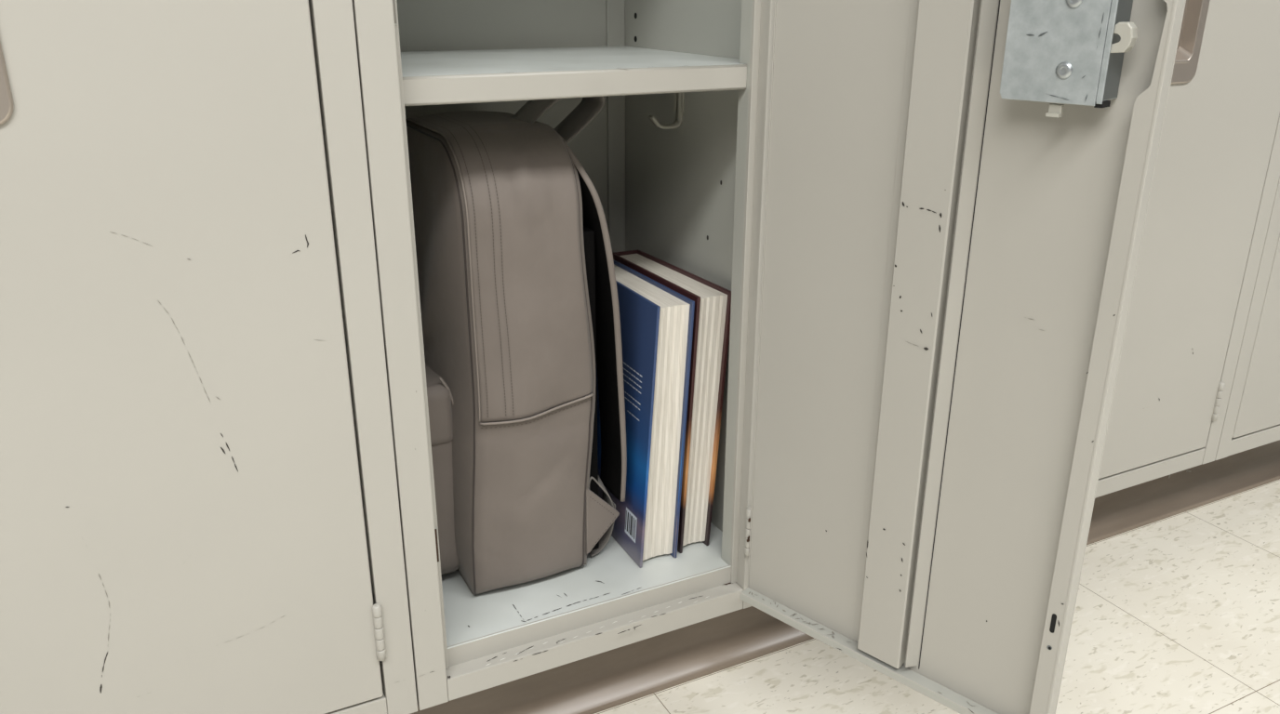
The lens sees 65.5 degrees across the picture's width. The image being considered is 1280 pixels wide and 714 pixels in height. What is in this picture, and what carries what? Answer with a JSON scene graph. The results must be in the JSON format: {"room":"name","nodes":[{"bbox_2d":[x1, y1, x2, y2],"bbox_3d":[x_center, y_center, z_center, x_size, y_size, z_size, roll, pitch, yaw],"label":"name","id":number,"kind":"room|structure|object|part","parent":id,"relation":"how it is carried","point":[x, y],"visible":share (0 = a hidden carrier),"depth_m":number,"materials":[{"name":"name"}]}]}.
{"room":"school corridor","nodes":[
{"label":"school corridor","id":0,"kind":"room"},
{"bbox_2d":[594,480,1279,713],"bbox_3d":[0.942,0.775,0.090,6.342,0.023,3.639,-10,23,-25],"label":"floor","id":1,"kind":"structure","parent":0,"point":[1179,614],"depth_m":1.19,"materials":[{"name":"tile"}]},
{"bbox_2d":[382,440,1279,713],"bbox_3d":[0.276,0.272,1.235,1.904,0.116,0.026,-10,23,-25],"label":"baseboard","id":2,"kind":"structure","parent":1,"relation":"on","point":[610,679],"depth_m":1.15,"materials":[{"name":"plastic"}]},
{"bbox_3d":[0.201,0.221,1.371,1.904,0.116,0.301,-10,23,-25],"label":"trim","id":3,"kind":"structure","parent":1,"relation":"on","visible":0},
{"bbox_2d":[0,0,417,713],"bbox_3d":[-0.448,-0.318,0.743,0.380,1.329,0.346,-10,23,-25],"label":"locker","id":4,"kind":"object","parent":3,"relation":"on","point":[200,513],"visible":1,"depth_m":0.73,"materials":[{"name":"metal"}]},
{"bbox_3d":[-0.432,-0.225,0.588,0.080,0.177,0.016,-10,23,-25],"label":"handle","id":5,"kind":"part","parent":4,"relation":"part of","materials":[{"name":"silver metal"}]},
{"bbox_3d":[-0.379,-0.272,0.618,0.380,1.329,0.037,-10,23,-25],"label":"frame","id":6,"kind":"part","parent":4,"relation":"part of","materials":[{"name":"paint"}]},
{"bbox_2d":[352,0,1186,713],"bbox_3d":[-0.003,-0.335,0.791,0.456,1.329,0.660,-10,23,-25],"label":"locker","id":7,"kind":"object","parent":3,"relation":"on","point":[923,221],"visible":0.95,"depth_m":0.85,"materials":[{"name":"metal"}]},
{"bbox_3d":[-0.185,-0.429,1.046,0.374,1.326,0.008,-10,23,-25],"label":"panel","id":8,"kind":"part","parent":7,"relation":"part of","materials":[{"name":"paint"}]},
{"bbox_2d":[405,96,626,595],"bbox_3d":[-0.156,-0.031,1.045,0.226,0.490,0.267,-10,23,-25],"label":"backpack","id":9,"kind":"object","parent":7,"relation":"in","point":[519,300],"visible":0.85,"depth_m":0.95,"materials":[{"name":"fabric"}]},
{"bbox_3d":[-0.038,-0.330,0.777,0.380,1.329,0.046,-10,23,-25],"label":"frame","id":10,"kind":"part","parent":7,"relation":"part of","materials":[{"name":"paint"}]},
{"bbox_2d":[400,45,746,106],"bbox_3d":[-0.109,-0.272,0.946,0.374,0.022,0.326,-10,23,-25],"label":"shelf","id":11,"kind":"object","parent":7,"relation":"attached to","point":[430,74],"depth_m":0.86,"materials":[{"name":"metal"}]},
{"bbox_3d":[-0.115,0.210,1.134,0.374,0.024,0.318,-10,23,-25],"label":"floor panel","id":12,"kind":"part","parent":7,"relation":"part of","materials":[{"name":"paint"}]},
{"bbox_2d":[596,259,694,568],"bbox_3d":[-0.014,0.057,1.100,0.061,0.289,0.183,-10,23,-25],"label":"book","id":13,"kind":"object","parent":7,"relation":"in","point":[657,321],"visible":0.6,"depth_m":1.03,"materials":[{"name":"blue paper"}]},
{"bbox_2d":[612,249,731,553],"bbox_3d":[0.023,0.043,1.133,0.058,0.291,0.199,-10,23,-25],"label":"book","id":14,"kind":"object","parent":7,"relation":"in","point":[713,301],"visible":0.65,"depth_m":1.05,"materials":[{"name":"white paper"}]},
{"bbox_3d":[0.054,-0.410,0.996,0.003,1.326,0.325,-10,23,-25],"label":"panel","id":15,"kind":"part","parent":7,"relation":"part of","materials":[{"name":"paint"}]},
{"bbox_3d":[0.226,-0.294,0.723,0.323,1.251,0.017,19,28,41],"label":"door","id":16,"kind":"part","parent":7,"relation":"part of","materials":[{"name":"paint"}]},
{"bbox_2d":[1094,0,1279,498],"bbox_3d":[0.569,-0.498,1.232,0.380,1.329,0.346,-10,23,-25],"label":"locker","id":17,"kind":"object","parent":3,"relation":"on","point":[1217,173],"visible":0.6,"depth_m":1.24,"materials":[{"name":"metal"}]},
{"bbox_3d":[0.592,-0.390,1.088,0.080,0.177,0.016,-10,23,-25],"label":"handle","id":18,"kind":"part","parent":17,"relation":"part of","materials":[{"name":"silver metal"}]},
{"bbox_2d":[1214,175,1279,460],"bbox_3d":[0.908,-0.558,1.395,0.380,1.329,0.346,-10,23,-25],"label":"locker","id":19,"kind":"object","parent":3,"relation":"on","point":[1252,416],"visible":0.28,"depth_m":1.38,"materials":[{"name":"metal"}]},
{"bbox_3d":[0.981,-0.497,1.265,0.321,1.247,0.014,-10,23,-25],"label":"door","id":20,"kind":"part","parent":19,"relation":"part of","materials":[{"name":"paint"}]}
]}

